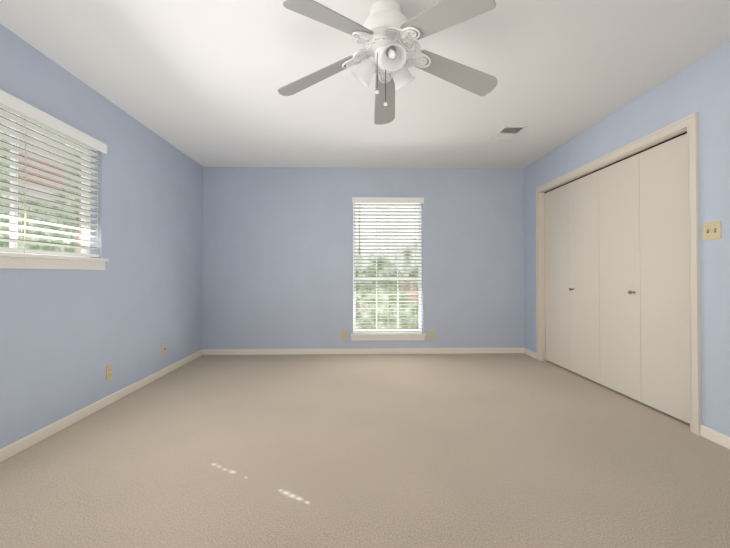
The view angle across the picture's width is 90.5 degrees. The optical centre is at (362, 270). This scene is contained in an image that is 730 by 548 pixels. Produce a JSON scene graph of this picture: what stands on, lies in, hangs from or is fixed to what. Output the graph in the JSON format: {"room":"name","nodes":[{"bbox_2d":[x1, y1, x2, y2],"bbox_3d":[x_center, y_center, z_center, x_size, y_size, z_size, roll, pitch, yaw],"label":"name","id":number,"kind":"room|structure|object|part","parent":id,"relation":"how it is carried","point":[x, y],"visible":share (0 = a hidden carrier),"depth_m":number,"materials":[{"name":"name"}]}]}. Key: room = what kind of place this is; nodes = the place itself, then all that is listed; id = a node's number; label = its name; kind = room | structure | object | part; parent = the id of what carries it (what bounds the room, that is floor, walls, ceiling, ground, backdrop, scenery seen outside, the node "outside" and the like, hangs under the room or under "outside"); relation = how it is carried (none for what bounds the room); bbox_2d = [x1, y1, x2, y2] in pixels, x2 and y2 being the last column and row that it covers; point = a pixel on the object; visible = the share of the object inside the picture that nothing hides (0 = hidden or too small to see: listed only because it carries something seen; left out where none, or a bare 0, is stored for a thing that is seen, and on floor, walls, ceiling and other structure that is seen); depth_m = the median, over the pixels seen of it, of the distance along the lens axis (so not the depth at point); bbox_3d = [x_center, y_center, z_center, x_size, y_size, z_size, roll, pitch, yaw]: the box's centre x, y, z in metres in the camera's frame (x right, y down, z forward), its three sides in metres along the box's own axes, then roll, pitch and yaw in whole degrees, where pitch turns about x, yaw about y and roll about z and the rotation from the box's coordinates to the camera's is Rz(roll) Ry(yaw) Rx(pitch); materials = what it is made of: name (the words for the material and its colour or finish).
{"room":"empty bedroom","nodes":[
{"label":"empty bedroom","id":0,"kind":"room"},
{"bbox_2d":[0,24,202,448],"bbox_3d":[-2.082,-0.155,1.732,0.140,2.440,5.920,0,-1,-1],"label":"wall","id":1,"kind":"structure","parent":0,"point":[67,336],"depth_m":2.87,"materials":[{"name":"blue paint"}]},
{"bbox_2d":[0,107,90,257],"bbox_3d":[-2.127,-0.543,1.923,0.050,0.890,1.795,0,-1,-1],"label":"window","id":2,"kind":"structure","parent":1,"relation":"in","point":[11,244],"depth_m":2.40,"materials":[{"name":"white plastic"}]},
{"bbox_2d":[0,89,106,259],"bbox_3d":[-2.033,-0.465,1.924,0.094,1.054,1.819,0,-1,-1],"label":"window blinds","id":3,"kind":"object","parent":2,"relation":"attached to","point":[17,106],"visible":1,"depth_m":2.33,"materials":[{"name":"white plastic"}]},
{"bbox_2d":[0,252,108,269],"bbox_3d":[-2.040,-0.054,1.919,0.123,0.088,1.859,0,-1,-1],"label":"window sill","id":4,"kind":"structure","parent":1,"relation":"attached to","point":[17,261],"depth_m":2.31,"materials":[{"name":"white paint"}]},
{"bbox_2d":[0,350,201,462],"bbox_3d":[-2.005,1.028,1.714,0.013,0.072,5.907,0,-1,-1],"label":"baseboard","id":5,"kind":"structure","parent":1,"relation":"attached to","point":[18,446],"depth_m":2.60,"materials":[{"name":"white paint"}]},
{"bbox_2d":[106,365,111,380],"bbox_3d":[-2.036,0.823,2.908,0.008,0.114,0.070,0,-1,-1],"label":"outlet","id":6,"kind":"object","parent":1,"relation":"attached to","point":[109,372],"visible":1,"depth_m":2.90,"materials":[{"name":"beige plastic"}]},
{"bbox_2d":[162,343,165,354],"bbox_3d":[-2.052,0.817,3.743,0.014,0.114,0.070,0,-1,-1],"label":"outlet","id":7,"kind":"object","parent":1,"relation":"attached to","point":[163,348],"visible":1,"depth_m":3.73,"materials":[{"name":"beige plastic"}]},
{"bbox_2d":[202,167,523,348],"bbox_3d":[0.024,-0.122,4.812,4.497,2.440,0.140,0,-1,-1],"label":"wall","id":8,"kind":"structure","parent":0,"point":[277,257],"depth_m":4.73,"materials":[{"name":"blue paint"}]},
{"bbox_2d":[341,331,346,339],"bbox_3d":[-0.244,0.851,4.721,0.070,0.114,0.008,0,-1,-1],"label":"outlet","id":9,"kind":"object","parent":8,"relation":"attached to","point":[343,335],"visible":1,"depth_m":4.72,"materials":[{"name":"beige plastic"}]},
{"bbox_2d":[202,348,523,354],"bbox_3d":[0.026,1.061,4.723,4.217,0.072,0.013,0,-1,-1],"label":"baseboard","id":10,"kind":"structure","parent":8,"relation":"attached to","point":[358,351],"depth_m":4.72,"materials":[{"name":"white paint"}]},
{"bbox_2d":[353,203,421,332],"bbox_3d":[0.327,-0.057,4.859,0.915,1.780,0.050,0,-1,-1],"label":"window","id":11,"kind":"structure","parent":8,"relation":"in","point":[355,306],"depth_m":4.85,"materials":[{"name":"white plastic"}]},
{"bbox_2d":[352,197,423,332],"bbox_3d":[0.330,-0.066,4.769,0.939,1.772,0.086,0,-1,-1],"label":"window blinds","id":12,"kind":"object","parent":11,"relation":"attached to","point":[387,200],"visible":1,"depth_m":4.78,"materials":[{"name":"white plastic"}]},
{"bbox_2d":[351,332,425,340],"bbox_3d":[0.329,0.876,4.762,0.979,0.088,0.123,0,-1,-1],"label":"window sill","id":13,"kind":"structure","parent":8,"relation":"attached to","point":[385,336],"depth_m":4.72,"materials":[{"name":"white paint"}]},
{"bbox_2d":[429,331,433,338],"bbox_3d":[0.900,0.851,4.748,0.070,0.114,0.008,0,-1,-1],"label":"outlet","id":14,"kind":"object","parent":8,"relation":"attached to","point":[431,334],"visible":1,"depth_m":4.75,"materials":[{"name":"beige plastic"}]},
{"bbox_2d":[0,353,729,547],"bbox_3d":[0.471,1.115,1.778,5.247,0.100,6.200,0,-1,-1],"label":"floor","id":15,"kind":"structure","parent":0,"point":[508,450],"depth_m":1.99,"materials":[{"name":"carpet"}]},
{"bbox_2d":[213,464,308,502],"bbox_3d":[-0.537,1.064,1.821,0.596,0.001,0.378,0,-1,-1],"label":"sunlight patches","id":16,"kind":"object","parent":15,"relation":"on","point":[291,495],"visible":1,"depth_m":1.72},
{"bbox_2d":[0,0,729,168],"bbox_3d":[0.471,-1.425,1.806,5.247,0.100,6.200,0,-1,-1],"label":"ceiling","id":17,"kind":"structure","parent":0,"point":[201,82],"depth_m":2.48,"materials":[{"name":"white paint"}]},
{"bbox_2d":[277,0,497,124],"bbox_3d":[0.137,-1.117,1.956,1.254,0.511,1.226,0,-1,-1],"label":"ceiling fan","id":18,"kind":"object","parent":17,"relation":"hanging from","point":[388,33],"visible":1,"depth_m":1.85,"materials":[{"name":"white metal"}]},
{"bbox_3d":[0.123,-1.264,1.919,0.254,0.218,0.254,0,-1,-1],"label":"motor","id":19,"kind":"part","parent":18,"relation":"part of","materials":[{"name":"white ceramic"}]},
{"bbox_2d":[490,126,526,141],"bbox_3d":[1.433,-1.347,3.584,0.224,0.017,0.362,0,-1,-1],"label":"ceiling vent","id":20,"kind":"object","parent":17,"relation":"in","point":[507,132],"visible":1,"depth_m":3.55,"materials":[{"name":"white metal"}]},
{"bbox_2d":[524,41,729,436],"bbox_3d":[2.274,-0.154,1.835,0.140,2.440,5.920,0,-1,-1],"label":"wall","id":21,"kind":"structure","parent":0,"point":[701,87],"depth_m":2.33,"materials":[{"name":"blue paint"}]},
{"bbox_2d":[544,131,686,192],"bbox_3d":[2.235,-0.944,3.403,0.044,0.006,1.940,0,-1,-1],"label":"track rail","id":22,"kind":"object","parent":21,"relation":"attached to","point":[622,159],"visible":0.36,"depth_m":3.07,"materials":[{"name":"black"}]},
{"bbox_2d":[545,133,689,423],"bbox_3d":[2.208,0.064,3.391,0.078,2.001,1.934,0,-1,-1],"label":"bifold closet doors","id":23,"kind":"structure","parent":21,"relation":"in","point":[616,284],"depth_m":3.05,"materials":[{"name":"beige paint"}]},
{"bbox_2d":[536,113,701,435],"bbox_3d":[2.237,0.058,3.392,0.140,2.050,1.980,0,-1,-1],"label":"door frame","id":24,"kind":"structure","parent":21,"relation":"in","point":[542,237],"depth_m":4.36,"materials":[{"name":"beige paint"}]},
{"bbox_2d":[524,348,729,448],"bbox_3d":[2.197,1.030,1.813,0.013,0.072,5.907,0,-1,-1],"label":"baseboard","id":25,"kind":"structure","parent":21,"relation":"attached to","point":[721,439],"depth_m":2.26,"materials":[{"name":"white paint"}]},
{"bbox_2d":[703,221,721,240],"bbox_3d":[2.184,-0.246,2.271,0.020,0.114,0.116,0,-1,-1],"label":"switch plate","id":26,"kind":"object","parent":21,"relation":"attached to","point":[712,230],"visible":1,"depth_m":2.26,"materials":[{"name":"beige plastic"}]},
{"label":"outside","id":27,"kind":"structure","parent":0,"visible":0},
{"bbox_2d":[0,114,80,252],"bbox_3d":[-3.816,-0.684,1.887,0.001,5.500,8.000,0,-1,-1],"label":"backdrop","id":28,"kind":"structure","parent":27,"point":[44,247],"depth_m":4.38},
{"bbox_2d":[356,203,418,332],"bbox_3d":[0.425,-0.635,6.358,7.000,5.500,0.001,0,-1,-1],"label":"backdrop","id":29,"kind":"structure","parent":27,"point":[382,315],"depth_m":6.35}
]}

